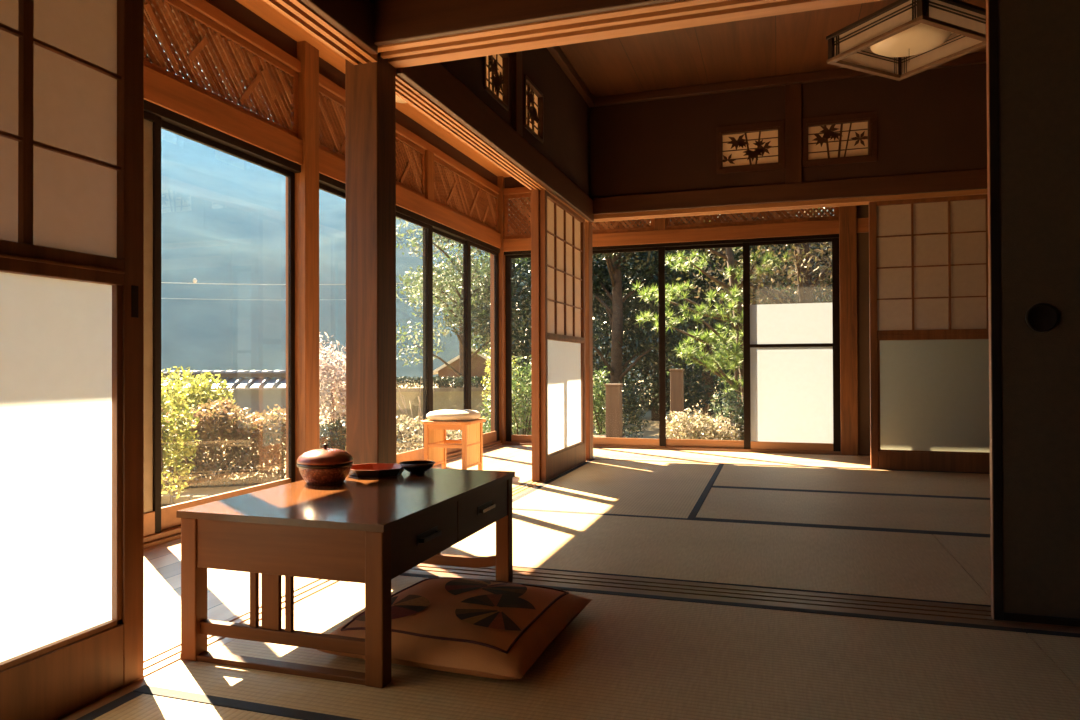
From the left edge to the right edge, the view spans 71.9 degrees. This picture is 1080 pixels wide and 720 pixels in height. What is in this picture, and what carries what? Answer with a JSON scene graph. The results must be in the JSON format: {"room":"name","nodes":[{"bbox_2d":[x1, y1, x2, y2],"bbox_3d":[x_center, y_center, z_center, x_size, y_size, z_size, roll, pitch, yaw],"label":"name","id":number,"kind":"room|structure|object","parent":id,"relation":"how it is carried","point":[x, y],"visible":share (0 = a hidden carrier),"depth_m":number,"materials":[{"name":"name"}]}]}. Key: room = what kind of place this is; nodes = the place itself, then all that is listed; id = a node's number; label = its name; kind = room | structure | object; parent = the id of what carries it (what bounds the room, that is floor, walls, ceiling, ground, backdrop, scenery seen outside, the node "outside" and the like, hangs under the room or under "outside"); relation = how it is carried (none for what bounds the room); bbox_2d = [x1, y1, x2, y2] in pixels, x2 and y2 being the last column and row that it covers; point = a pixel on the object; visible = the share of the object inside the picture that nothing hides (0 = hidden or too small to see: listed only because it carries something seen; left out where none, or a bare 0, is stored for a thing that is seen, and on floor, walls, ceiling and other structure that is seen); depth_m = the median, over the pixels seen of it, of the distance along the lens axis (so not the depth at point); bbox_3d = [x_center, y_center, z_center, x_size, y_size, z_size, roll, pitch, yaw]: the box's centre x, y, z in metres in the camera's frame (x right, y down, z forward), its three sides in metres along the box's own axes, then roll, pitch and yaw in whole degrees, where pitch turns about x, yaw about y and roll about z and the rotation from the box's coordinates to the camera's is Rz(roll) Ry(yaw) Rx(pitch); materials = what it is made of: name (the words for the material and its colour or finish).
{"room":"japanese tatami room","nodes":[
{"label":"japanese tatami room","id":0,"kind":"room"},
{"bbox_2d":[205,0,496,185],"bbox_3d":[-1.565,-1.595,2.924,0.040,0.103,7.800,0,0,18],"label":"wall","id":1,"kind":"structure","parent":0,"point":[232,8],"depth_m":4.07,"materials":[{"name":"brown paint"}]},
{"bbox_2d":[286,41,318,481],"bbox_3d":[-1.240,-0.432,3.887,0.120,2.415,0.123,0,0,18],"label":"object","id":2,"kind":"structure","parent":1,"relation":"attached to","point":[307,180],"depth_m":3.84,"materials":[{"name":"brown wood"}]},
{"bbox_2d":[180,0,499,193],"bbox_3d":[-1.566,-1.515,2.893,0.075,0.057,7.740,0,0,18],"label":"trim","id":3,"kind":"structure","parent":1,"relation":"attached to","point":[205,8],"depth_m":3.73,"materials":[{"name":"brown wood"}]},
{"bbox_2d":[490,176,505,444],"bbox_3d":[-0.365,-0.414,6.628,0.120,2.415,0.120,0,0,18],"label":"trim","id":4,"kind":"structure","parent":1,"relation":"attached to","point":[500,179],"depth_m":6.57,"materials":[{"name":"brown wood"}]},
{"bbox_2d":[235,0,511,176],"bbox_3d":[-1.105,-1.664,2.810,1.046,0.030,7.860,0,0,18],"label":"ceiling","id":5,"kind":"structure","parent":0,"point":[260,8],"depth_m":4.06,"materials":[{"name":"brown wood"}]},
{"bbox_2d":[370,0,589,195],"bbox_3d":[-0.716,-1.512,2.209,0.060,0.875,6.955,0,0,18],"label":"wall","id":6,"kind":"structure","parent":0,"point":[565,145],"depth_m":4.60,"materials":[{"name":"brown paint"}]},
{"bbox_2d":[263,0,379,64],"bbox_3d":[-1.194,-1.065,0.753,0.091,0.040,3.895,0,0,18],"label":"trim","id":7,"kind":"structure","parent":6,"relation":"attached to","point":[296,11],"depth_m":2.34,"materials":[{"name":"brown wood"}]},
{"bbox_2d":[300,0,377,54],"bbox_3d":[-1.146,-1.131,0.707,0.028,0.159,3.835,0,0,18],"label":"trim","id":8,"kind":"structure","parent":6,"relation":"attached to","point":[354,19],"depth_m":2.38,"materials":[{"name":"brown wood"}]},
{"bbox_2d":[345,52,395,464],"bbox_3d":[-0.603,-0.592,2.656,0.128,2.710,0.133,0,0,18],"label":"pillar","id":9,"kind":"structure","parent":6,"relation":"attached to","point":[370,87],"depth_m":2.60,"materials":[{"name":"brown wood"}]},
{"bbox_2d":[396,74,591,222],"bbox_3d":[-0.110,-1.042,4.149,0.091,0.040,3.005,0,0,18],"label":"trim","id":10,"kind":"structure","parent":6,"relation":"attached to","point":[405,91],"depth_m":3.38,"materials":[{"name":"brown wood"}]},
{"bbox_2d":[396,63,593,221],"bbox_3d":[-0.062,-1.108,4.103,0.028,0.159,2.945,0,0,18],"label":"trim","id":11,"kind":"structure","parent":6,"relation":"attached to","point":[434,81],"depth_m":3.52,"materials":[{"name":"brown wood"}]},
{"bbox_2d":[483,53,508,110],"bbox_3d":[-0.224,-1.423,3.671,0.034,0.290,0.336,0,0,18],"label":"transom","id":12,"kind":"object","parent":6,"relation":"attached to","point":[495,67],"visible":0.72,"depth_m":3.72,"materials":[{"name":"brown wood"}]},
{"bbox_2d":[512,51,522,136],"bbox_3d":[-0.124,-1.564,3.944,0.032,0.750,0.100,0,0,18],"label":"trim","id":13,"kind":"structure","parent":6,"relation":"attached to","point":[517,121],"depth_m":3.91,"materials":[{"name":"brown wood"}]},
{"bbox_2d":[524,74,543,142],"bbox_3d":[-0.045,-1.420,4.233,0.034,0.290,0.336,0,0,18],"label":"transom","id":14,"kind":"object","parent":6,"relation":"attached to","point":[533,97],"visible":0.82,"depth_m":4.25,"materials":[{"name":"brown wood"}]},
{"bbox_2d":[531,188,540,481],"bbox_3d":[-0.022,-0.151,4.463,0.050,1.753,0.044,0,0,18],"label":"trim","id":15,"kind":"structure","parent":6,"relation":"attached to","point":[535,193],"depth_m":4.44,"materials":[{"name":"brown wood"}]},
{"bbox_2d":[546,46,593,106],"bbox_3d":[-0.057,-1.908,4.106,0.045,0.060,2.945,0,0,18],"label":"trim","id":16,"kind":"structure","parent":6,"relation":"attached to","point":[556,52],"depth_m":4.90,"materials":[{"name":"brown wood"}]},
{"bbox_2d":[585,111,592,459],"bbox_3d":[0.322,-0.573,5.533,0.116,2.710,0.110,0,0,18],"label":"trim","id":17,"kind":"structure","parent":6,"relation":"attached to","point":[588,226],"depth_m":5.47,"materials":[{"name":"brown wood"}]},
{"bbox_2d":[144,445,870,656],"bbox_3d":[0.888,0.736,2.168,5.245,0.056,7.880,0,0,18],"label":"floor","id":18,"kind":"structure","parent":0,"point":[228,591],"depth_m":2.66,"materials":[{"name":"brown wood"}]},
{"bbox_2d":[421,409,485,469],"bbox_3d":[-0.563,0.531,4.863,0.350,0.407,0.350,0,0,18],"label":"stool","id":19,"kind":"object","parent":18,"relation":"on","point":[437,422],"visible":0.91,"depth_m":4.77,"materials":[{"name":"brown wood"}]},
{"bbox_2d":[426,409,480,420],"bbox_3d":[-0.564,0.358,4.864,0.336,0.061,0.336,0,0,18],"label":"seat cushion","id":20,"kind":"object","parent":19,"relation":"on","point":[450,414],"depth_m":4.73,"materials":[{"name":"beige fabric"}]},
{"bbox_2d":[504,177,869,455],"bbox_3d":[1.952,-0.429,5.888,4.865,2.415,0.060,0,0,18],"label":"wall","id":21,"kind":"structure","parent":0,"point":[863,326],"depth_m":5.69,"materials":[{"name":"paint"}]},
{"bbox_2d":[144,443,501,548],"bbox_3d":[-1.560,0.738,2.876,0.110,0.062,7.740,0,0,18],"label":"trim","id":22,"kind":"structure","parent":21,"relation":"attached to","point":[159,541],"depth_m":2.98,"materials":[{"name":"brown wood"}]},
{"bbox_2d":[144,100,300,542],"bbox_3d":[-1.685,-0.158,2.487,0.070,1.718,2.812,0,0,18],"label":"window","id":23,"kind":"structure","parent":22,"relation":"on","point":[162,522],"depth_m":2.96,"materials":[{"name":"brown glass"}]},
{"bbox_2d":[319,173,500,463],"bbox_3d":[-0.801,-0.140,5.256,0.070,1.718,2.755,0,0,18],"label":"window","id":24,"kind":"structure","parent":22,"relation":"on","point":[327,184],"depth_m":5.29,"materials":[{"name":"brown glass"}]},
{"bbox_2d":[504,234,840,452],"bbox_3d":[1.008,-0.124,6.187,2.760,1.717,0.070,0,0,18],"label":"window","id":25,"kind":"structure","parent":21,"relation":"in","point":[791,352],"depth_m":5.89,"materials":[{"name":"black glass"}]},
{"bbox_2d":[504,443,840,454],"bbox_3d":[1.008,0.754,6.187,2.770,0.062,0.110,0,0,18],"label":"trim","id":26,"kind":"structure","parent":21,"relation":"attached to","point":[527,444],"depth_m":6.02,"materials":[{"name":"brown wood"}]},
{"bbox_2d":[503,218,868,251],"bbox_3d":[1.972,-1.026,5.888,4.820,0.110,0.095,0,0,18],"label":"trim","id":27,"kind":"structure","parent":21,"relation":"attached to","point":[822,227],"depth_m":6.03,"materials":[{"name":"brown wood"}]},
{"bbox_2d":[504,193,654,238],"bbox_3d":[0.325,-1.269,6.413,1.335,0.395,0.040,0,0,18],"label":"transom","id":28,"kind":"object","parent":27,"relation":"on","point":[513,233],"visible":0.4,"depth_m":6.55,"materials":[{"name":"brown wood"}]},
{"bbox_2d":[666,207,838,229],"bbox_3d":[1.682,-1.277,5.980,1.335,0.395,0.040,0,0,18],"label":"transom","id":29,"kind":"object","parent":27,"relation":"on","point":[787,216],"visible":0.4,"depth_m":5.95,"materials":[{"name":"brown wood"}]},
{"bbox_2d":[839,205,857,455],"bbox_3d":[2.380,-0.432,5.752,0.122,2.415,0.120,0,0,18],"label":"trim","id":30,"kind":"structure","parent":21,"relation":"attached to","point":[847,214],"depth_m":5.69,"materials":[{"name":"brown wood"}]},
{"bbox_2d":[559,0,985,96],"bbox_3d":[1.713,-1.959,3.547,3.879,0.020,3.055,0,0,18],"label":"ceiling","id":31,"kind":"structure","parent":0,"point":[791,43],"depth_m":4.68,"materials":[{"name":"brown wood"}]},
{"bbox_2d":[826,0,985,80],"bbox_3d":[1.770,-1.691,3.567,0.530,0.514,0.530,0,-1,-26],"label":"lantern","id":32,"kind":"object","parent":31,"relation":"hanging from","point":[903,39],"visible":0.83,"depth_m":3.52,"materials":[{"name":"brown wood"}]},
{"bbox_2d":[590,63,986,199],"bbox_3d":[2.199,-1.516,4.961,3.819,0.848,0.060,0,0,18],"label":"wall","id":33,"kind":"structure","parent":0,"point":[932,120],"depth_m":5.10,"materials":[{"name":"brown paint"}]},
{"bbox_2d":[720,127,779,168],"bbox_3d":[1.460,-1.470,5.178,0.412,0.270,0.034,0,0,18],"label":"transom","id":34,"kind":"object","parent":33,"relation":"attached to","point":[760,146],"visible":1,"depth_m":5.18,"materials":[{"name":"beige paper"}]},
{"bbox_2d":[716,120,784,173],"bbox_3d":[1.461,-1.473,5.176,0.455,0.329,0.038,0,0,18],"label":"trim","id":35,"kind":"structure","parent":33,"relation":"attached to","point":[780,124],"depth_m":5.15,"materials":[{"name":"brown wood"}]},
{"bbox_2d":[589,52,985,107],"bbox_3d":[2.181,-1.910,4.914,3.819,0.060,0.045,0,0,18],"label":"trim","id":36,"kind":"structure","parent":33,"relation":"attached to","point":[974,58],"depth_m":5.13,"materials":[{"name":"brown wood"}]},
{"bbox_2d":[593,169,986,221],"bbox_3d":[2.200,-1.143,4.912,3.791,0.122,0.028,0,0,18],"label":"trim","id":37,"kind":"structure","parent":33,"relation":"attached to","point":[966,179],"depth_m":5.04,"materials":[{"name":"brown wood"}]},
{"bbox_2d":[785,83,801,183],"bbox_3d":[1.728,-1.569,5.074,0.106,0.736,0.032,0,0,18],"label":"trim","id":38,"kind":"structure","parent":33,"relation":"attached to","point":[793,97],"depth_m":5.06,"materials":[{"name":"brown wood"}]},
{"bbox_2d":[806,118,871,161],"bbox_3d":[2.002,-1.474,5.005,0.414,0.270,0.034,0,0,18],"label":"transom","id":39,"kind":"object","parent":33,"relation":"attached to","point":[843,139],"visible":1,"depth_m":5.01,"materials":[{"name":"beige paper"}]},
{"bbox_2d":[802,111,876,166],"bbox_3d":[2.010,-1.476,5.001,0.464,0.329,0.038,0,0,18],"label":"trim","id":40,"kind":"structure","parent":33,"relation":"attached to","point":[873,115],"depth_m":4.98,"materials":[{"name":"brown wood"}]},
{"bbox_3d":[1.141,0.784,1.601,3.819,0.068,6.955,0,0,18],"label":"floor","id":41,"kind":"structure","parent":0,"visible":0},
{"bbox_2d":[76,691,299,719],"bbox_3d":[-0.705,0.721,0.530,0.951,0.051,1.907,0,0,18],"label":"mat","id":42,"kind":"object","parent":41,"relation":"on","point":[132,705],"visible":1,"depth_m":1.49,"materials":[{"name":"beige fabric"}]},
{"bbox_2d":[56,460,587,719],"bbox_3d":[-0.738,0.735,2.201,0.125,0.050,6.955,0,0,18],"label":"trim","id":43,"kind":"structure","parent":41,"relation":"on","point":[160,663],"depth_m":1.83,"materials":[{"name":"brown wood"}]},
{"bbox_2d":[0,0,143,719],"bbox_3d":[-1.045,-0.173,1.216,0.035,1.753,0.955,0,0,18],"label":"screen","id":44,"kind":"object","parent":43,"relation":"on","point":[72,71],"visible":1,"depth_m":1.51,"materials":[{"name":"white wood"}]},
{"bbox_2d":[540,189,585,480],"bbox_3d":[0.166,-0.149,4.913,0.035,1.753,0.970,0,0,18],"label":"screen","id":45,"kind":"object","parent":43,"relation":"on","point":[562,230],"visible":1,"depth_m":4.85,"materials":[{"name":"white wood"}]},
{"bbox_2d":[133,573,1079,719],"bbox_3d":[0.195,0.728,1.762,1.916,0.051,0.982,0,0,18],"label":"mat","id":46,"kind":"object","parent":41,"relation":"on","point":[624,656],"visible":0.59,"depth_m":1.66,"materials":[{"name":"beige wicker"}]},
{"bbox_2d":[176,468,514,687],"bbox_3d":[-0.464,0.532,2.065,0.556,0.352,0.834,0,0,18],"label":"desk","id":47,"kind":"object","parent":46,"relation":"on","point":[371,532],"visible":0.91,"depth_m":1.72,"materials":[{"name":"brown wood"}]},
{"bbox_2d":[297,444,352,484],"bbox_3d":[-0.628,0.301,2.177,0.160,0.112,0.160,0,0,18],"label":"lidded bowl","id":48,"kind":"object","parent":47,"relation":"on","point":[325,466],"visible":1,"depth_m":2.12,"materials":[{"name":"brown wood"}]},
{"bbox_2d":[348,463,403,477],"bbox_3d":[-0.512,0.345,2.318,0.181,0.026,0.163,0,0,6],"label":"lacquer tray","id":49,"kind":"object","parent":47,"relation":"on","point":[370,470],"visible":0.88,"depth_m":2.28,"materials":[{"name":"red wood"}]},
{"bbox_2d":[399,460,434,474],"bbox_3d":[-0.387,0.340,2.344,0.113,0.035,0.113,0,0,18],"label":"footed bowl","id":50,"kind":"object","parent":47,"relation":"on","point":[415,467],"visible":1,"depth_m":2.32,"materials":[{"name":"black ceramic"}]},
{"bbox_2d":[316,577,592,679],"bbox_3d":[-0.198,0.659,1.915,0.535,0.092,0.560,0,0,20],"label":"floor cushion","id":51,"kind":"object","parent":46,"relation":"on","point":[494,629],"visible":0.92,"depth_m":1.77,"materials":[{"name":"beige fabric"}]},
{"bbox_2d":[512,459,723,518],"bbox_3d":[0.536,0.747,4.419,0.951,0.051,1.952,0,0,18],"label":"mat","id":52,"kind":"object","parent":41,"relation":"on","point":[625,487],"visible":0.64,"depth_m":4.14,"materials":[{"name":"beige fabric"}]},
{"bbox_2d":[441,508,990,606],"bbox_3d":[0.543,0.735,2.871,1.906,0.051,0.987,0,0,18],"label":"mat","id":53,"kind":"object","parent":41,"relation":"on","point":[893,564],"visible":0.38,"depth_m":2.73,"materials":[{"name":"beige wicker"}]},
{"bbox_2d":[404,563,1079,633],"bbox_3d":[1.276,0.726,2.026,3.819,0.050,0.175,0,0,18],"label":"trim","id":54,"kind":"structure","parent":41,"relation":"on","point":[948,612],"depth_m":2.23,"materials":[{"name":"brown wood"}]},
{"bbox_2d":[986,0,1079,626],"bbox_3d":[1.690,-0.193,1.877,0.979,1.782,0.026,0,0,18],"label":"door","id":55,"kind":"structure","parent":54,"relation":"on","point":[1033,46],"depth_m":1.99,"materials":[{"name":"wood"}]},
{"bbox_2d":[593,458,982,472],"bbox_3d":[2.207,0.746,4.943,3.819,0.048,0.060,0,0,18],"label":"trim","id":56,"kind":"structure","parent":41,"relation":"on","point":[593,458],"depth_m":5.19,"materials":[{"name":"brown wood"}]},
{"bbox_2d":[869,194,989,472],"bbox_3d":[2.651,-0.172,4.811,0.953,1.780,0.035,0,0,18],"label":"screen","id":57,"kind":"object","parent":56,"relation":"on","point":[929,320],"visible":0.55,"depth_m":4.85,"materials":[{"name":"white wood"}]},
{"bbox_2d":[695,486,989,535],"bbox_3d":[1.745,0.735,3.495,1.907,0.051,0.927,0,0,18],"label":"mat","id":58,"kind":"object","parent":41,"relation":"on","point":[953,515],"visible":0.7,"depth_m":3.52,"materials":[{"name":"beige wicker"}]},
{"bbox_2d":[713,464,989,498],"bbox_3d":[2.042,0.741,4.427,1.907,0.051,1.022,0,0,18],"label":"mat","id":59,"kind":"object","parent":41,"relation":"on","point":[827,479],"visible":0.54,"depth_m":4.43,"materials":[{"name":"beige wicker"}]},
{"bbox_2d":[931,532,990,597],"bbox_3d":[2.363,0.723,2.291,1.907,0.051,0.987,0,0,18],"label":"mat","id":60,"kind":"object","parent":41,"relation":"on","point":[972,552],"visible":0.2,"depth_m":2.71,"materials":[{"name":"beige wicker"}]},
{"bbox_2d":[1024,629,1079,689],"bbox_3d":[2.014,0.716,1.182,1.897,0.051,0.982,0,0,18],"label":"mat","id":61,"kind":"object","parent":41,"relation":"on","point":[1063,648],"visible":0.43,"depth_m":1.80,"materials":[{"name":"beige wicker"}]},
{"bbox_3d":[3.146,-0.616,1.467,0.100,2.710,7.900,0,0,18],"label":"wall","id":62,"kind":"structure","parent":0,"visible":0},
{"bbox_2d":[371,0,680,45],"bbox_3d":[1.238,-1.149,1.944,3.819,0.146,0.028,0,0,18],"label":"trim","id":63,"kind":"structure","parent":62,"relation":"attached to","point":[395,21],"depth_m":2.40,"materials":[{"name":"brown wood"}]},
{"label":"outside","id":64,"kind":"structure","parent":0,"visible":0},
{"bbox_2d":[161,381,739,506],"bbox_3d":[-4.961,1.570,17.319,100.000,0.350,90.000,0,0,18],"label":"ground","id":65,"kind":"structure","parent":64,"point":[652,429],"depth_m":12.99,"materials":[{"name":"brown soil"}]},
{"bbox_2d":[161,385,199,499],"bbox_3d":[-3.474,0.698,6.501,0.821,1.227,0.937,0,0,18],"label":"bush","id":66,"kind":"object","parent":65,"relation":"on","point":[166,451],"visible":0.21,"depth_m":6.56,"materials":[{"name":"green plant"}]},
{"bbox_2d":[161,494,216,505],"bbox_3d":[-3.179,1.260,6.783,1.598,0.091,0.114,0,0,-22],"label":"stone edging","id":67,"kind":"object","parent":65,"relation":"on","point":[165,499],"visible":0.2,"depth_m":6.71,"materials":[{"name":"beige stone"}]},
{"bbox_2d":[161,366,236,452],"bbox_3d":[-4.711,0.714,9.779,1.679,1.252,1.109,0,0,18],"label":"bush","id":68,"kind":"object","parent":65,"relation":"on","point":[197,388],"visible":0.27,"depth_m":9.62,"materials":[{"name":"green plant"}]},
{"bbox_2d":[161,396,285,489],"bbox_3d":[-3.450,0.864,7.865,1.634,0.949,1.150,0,0,-20],"label":"hedge","id":69,"kind":"object","parent":65,"relation":"on","point":[228,421],"visible":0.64,"depth_m":7.63,"materials":[{"name":"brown plant"}]},
{"bbox_2d":[161,370,285,414],"bbox_3d":[-7.107,0.794,14.569,4.957,1.175,0.885,0,0,3],"label":"tiled wall","id":70,"kind":"structure","parent":65,"relation":"on","point":[255,390],"depth_m":14.38,"materials":[{"name":"grey tile"}]},
{"bbox_2d":[161,476,285,488],"bbox_3d":[-3.334,1.268,7.702,2.216,0.089,0.126,0,0,-12],"label":"stone edging","id":71,"kind":"object","parent":65,"relation":"on","point":[216,483],"visible":0.2,"depth_m":7.69,"materials":[{"name":"grey stone"}]},
{"bbox_2d":[319,332,345,428],"bbox_3d":[-2.947,0.463,10.797,1.741,1.758,1.211,0,0,18],"label":"tree","id":72,"kind":"object","parent":65,"relation":"on","point":[328,397],"visible":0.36,"depth_m":10.66,"materials":[{"name":"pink plant"}]},
{"bbox_2d":[319,415,345,450],"bbox_3d":[-2.171,0.945,7.842,0.556,0.738,0.584,0,0,18],"label":"bush","id":73,"kind":"object","parent":65,"relation":"on","point":[332,434],"visible":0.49,"depth_m":7.67,"materials":[{"name":"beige plant"}]},
{"bbox_2d":[396,414,461,452],"bbox_3d":[-1.630,0.988,9.496,1.162,0.680,1.083,0,0,18],"label":"shrub","id":74,"kind":"object","parent":65,"relation":"on","point":[404,435],"visible":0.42,"depth_m":9.41,"materials":[{"name":"beige plant"}]},
{"bbox_2d":[336,375,531,434],"bbox_3d":[-1.821,0.802,13.036,3.480,1.094,0.483,0,0,-8],"label":"wall","id":75,"kind":"structure","parent":65,"relation":"on","point":[444,398],"depth_m":12.97,"materials":[{"name":"paint"}]},
{"bbox_2d":[433,348,490,387],"bbox_3d":[-2.407,0.521,27.207,2.728,1.883,2.852,0,0,0],"label":"gabled house","id":76,"kind":"structure","parent":65,"relation":"on","point":[478,366],"depth_m":25.97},
{"bbox_2d":[396,198,530,387],"bbox_3d":[-1.646,-1.426,16.509,3.236,5.710,3.894,0,0,11],"label":"tree","id":77,"kind":"object","parent":65,"relation":"on","point":[453,269],"visible":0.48,"depth_m":15.79,"materials":[{"name":"green plant"}]},
{"bbox_2d":[405,210,530,356],"bbox_3d":[-1.100,-1.924,19.785,4.800,6.750,3.292,0,0,5],"label":"tree","id":78,"kind":"object","parent":65,"relation":"on","point":[485,261],"visible":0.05,"depth_m":19.50,"materials":[{"name":"green plant"}]},
{"bbox_2d":[434,201,530,367],"bbox_3d":[-0.533,-1.838,16.411,3.346,6.521,3.278,0,0,25],"label":"tree","id":79,"kind":"object","parent":65,"relation":"on","point":[517,287],"visible":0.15,"depth_m":15.54,"materials":[{"name":"green plant"}]},
{"bbox_2d":[481,349,520,429],"bbox_3d":[-0.597,0.494,11.453,0.624,1.684,0.682,0,0,2],"label":"shrub","id":80,"kind":"object","parent":65,"relation":"on","point":[487,364],"visible":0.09,"depth_m":11.42,"materials":[{"name":"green plant"}]},
{"bbox_2d":[480,355,531,434],"bbox_3d":[-0.236,0.580,9.478,1.064,1.480,0.938,0,0,7],"label":"shrub","id":81,"kind":"object","parent":65,"relation":"on","point":[516,409],"visible":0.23,"depth_m":9.36,"materials":[{"name":"green plant"}]},
{"bbox_2d":[471,265,622,402],"bbox_3d":[0.227,-1.855,15.493,3.055,6.538,3.408,-1,-1,40],"label":"tree","id":82,"kind":"object","parent":65,"relation":"on","point":[525,345],"visible":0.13,"depth_m":14.90,"materials":[{"name":"green plant"}]},
{"bbox_2d":[593,366,610,434],"bbox_3d":[0.726,0.692,9.570,0.468,1.248,0.468,0,0,18],"label":"shrub","id":83,"kind":"object","parent":65,"relation":"on","point":[598,393],"visible":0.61,"depth_m":9.50,"materials":[{"name":"green plant"}]},
{"bbox_2d":[605,384,622,437],"bbox_3d":[0.892,0.797,8.950,0.190,1.019,0.190,0,0,18],"label":"post","id":84,"kind":"object","parent":65,"relation":"on","point":[613,391],"visible":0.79,"depth_m":8.87,"materials":[{"name":"brown wood"}]},
{"bbox_2d":[593,378,649,437],"bbox_3d":[1.188,0.798,11.398,1.002,1.066,1.024,0,0,18],"label":"shrub","id":85,"kind":"object","parent":65,"relation":"on","point":[628,403],"visible":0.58,"depth_m":11.24,"materials":[{"name":"green plant"}]},
{"bbox_2d":[486,209,776,411],"bbox_3d":[2.361,-2.155,20.859,8.452,7.607,3.330,0,0,26],"label":"thicket","id":86,"kind":"object","parent":65,"relation":"on","point":[606,339],"visible":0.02,"depth_m":20.76,"materials":[{"name":"green plant"}]},
{"bbox_2d":[592,219,712,383],"bbox_3d":[1.418,-1.852,13.532,3.219,6.489,3.479,0,0,20],"label":"tree","id":87,"kind":"object","parent":65,"relation":"on","point":[614,262],"visible":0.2,"depth_m":13.36,"materials":[{"name":"green plant"}]},
{"bbox_2d":[593,214,734,420],"bbox_3d":[2.492,-1.903,16.408,3.557,6.632,3.009,0,-1,28],"label":"tree","id":88,"kind":"object","parent":65,"relation":"on","point":[654,407],"visible":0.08,"depth_m":16.38,"materials":[{"name":"green plant"}]},
{"bbox_2d":[669,369,684,438],"bbox_3d":[1.704,0.709,9.239,0.170,1.194,0.170,0,0,18],"label":"post","id":89,"kind":"object","parent":65,"relation":"on","point":[676,375],"visible":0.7,"depth_m":9.17,"materials":[{"name":"brown wood"}]},
{"bbox_2d":[601,211,796,417],"bbox_3d":[3.359,-2.143,14.464,4.352,7.077,4.007,-1,-1,40],"label":"tree","id":90,"kind":"object","parent":65,"relation":"on","point":[707,389],"visible":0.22,"depth_m":13.80,"materials":[{"name":"green plant"}]},
{"bbox_2d":[658,408,743,440],"bbox_3d":[1.872,0.916,8.397,0.967,0.783,1.020,0,0,18],"label":"shrub","id":91,"kind":"object","parent":65,"relation":"on","point":[707,428],"visible":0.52,"depth_m":8.19,"materials":[{"name":"beige plant"}]},
{"bbox_2d":[632,219,791,411],"bbox_3d":[2.126,-0.219,9.191,2.056,3.164,1.095,0,0,7],"label":"pine tree","id":92,"kind":"object","parent":65,"relation":"on","point":[735,360],"visible":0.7,"depth_m":9.27,"materials":[{"name":"green plant"}]},
{"bbox_2d":[653,213,796,407],"bbox_3d":[4.489,-1.984,16.420,3.777,6.772,4.300,0,0,18],"label":"tree","id":93,"kind":"object","parent":65,"relation":"on","point":[732,374],"visible":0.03,"depth_m":16.00,"materials":[{"name":"green plant"}]},
{"bbox_2d":[708,388,743,439],"bbox_3d":[2.297,0.795,8.587,0.675,1.014,0.463,-1,-1,34],"label":"shrub","id":94,"kind":"object","parent":65,"relation":"on","point":[739,411],"visible":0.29,"depth_m":8.55,"materials":[{"name":"green plant"}]},
{"bbox_2d":[676,208,831,313],"bbox_3d":[3.600,-1.548,10.241,3.561,5.813,3.264,-1,-1,43],"label":"tree","id":95,"kind":"object","parent":65,"relation":"on","point":[804,284],"visible":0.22,"depth_m":10.17,"materials":[{"name":"green plant"}]},
{"bbox_2d":[755,207,832,303],"bbox_3d":[5.708,-1.863,12.723,3.734,6.468,4.065,0,-1,-40],"label":"tree","id":96,"kind":"object","parent":65,"relation":"on","point":[788,245],"visible":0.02,"depth_m":13.49,"materials":[{"name":"green plant"}]},
{"bbox_2d":[765,207,831,302],"bbox_3d":[8.056,-1.860,19.000,5.271,7.077,2.855,-1,-1,37],"label":"thicket","id":97,"kind":"object","parent":65,"relation":"on","point":[821,295],"visible":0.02,"depth_m":19.41,"materials":[{"name":"green plant"}]},
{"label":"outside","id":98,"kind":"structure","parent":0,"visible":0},
{"bbox_2d":[161,121,833,380],"bbox_3d":[-24.368,-61.225,188.165,521.495,136.106,339.080,0,0,18],"label":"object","id":99,"kind":"structure","parent":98,"point":[223,215],"depth_m":83.53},
{"bbox_3d":[1.267,-1.535,2.044,3.819,0.848,0.075,0,0,18],"label":"wall partition","id":100,"kind":"structure","parent":0,"visible":0},
{"bbox_2d":[378,0,881,67],"bbox_3d":[1.269,-1.091,2.040,3.819,0.040,0.175,0,0,18],"label":"ceiling beam","id":101,"kind":"structure","parent":100,"relation":"attached to","point":[681,14],"depth_m":2.39,"materials":[{"name":"brown wood"}]},
{"bbox_3d":[-2.462,-0.457,0.122,0.080,2.415,1.930,0,0,18],"label":"wall","id":102,"kind":"structure","parent":0,"visible":0},
{"bbox_2d":[144,65,500,248],"bbox_3d":[-1.565,-1.071,2.889,0.095,0.130,7.740,0,0,18],"label":"trim","id":103,"kind":"structure","parent":102,"relation":"attached to","point":[164,91],"depth_m":3.51,"materials":[{"name":"brown wood"}]},
{"bbox_2d":[144,0,297,137],"bbox_3d":[-1.689,-1.314,2.496,0.040,0.350,2.812,0,0,18],"label":"transom","id":104,"kind":"object","parent":103,"relation":"on","point":[276,100],"visible":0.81,"depth_m":3.29,"materials":[{"name":"brown wood"}]},
{"bbox_2d":[319,86,424,197],"bbox_3d":[-1.023,-1.300,4.584,0.040,0.350,1.325,0,0,18],"label":"transom","id":105,"kind":"object","parent":103,"relation":"on","point":[410,158],"visible":0.41,"depth_m":4.25,"materials":[{"name":"brown wood"}]},
{"bbox_2d":[434,156,497,231],"bbox_3d":[-0.589,-1.291,5.944,0.040,0.350,1.330,0,0,18],"label":"transom","id":106,"kind":"object","parent":103,"relation":"on","point":[454,190],"visible":0.84,"depth_m":5.88,"materials":[{"name":"brown wood"}]},
{"bbox_2d":[425,150,433,201],"bbox_3d":[-0.811,-1.296,5.264,0.090,0.350,0.100,0,0,18],"label":"trim","id":107,"kind":"structure","parent":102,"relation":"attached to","point":[429,156],"depth_m":5.23,"materials":[{"name":"brown wood"}]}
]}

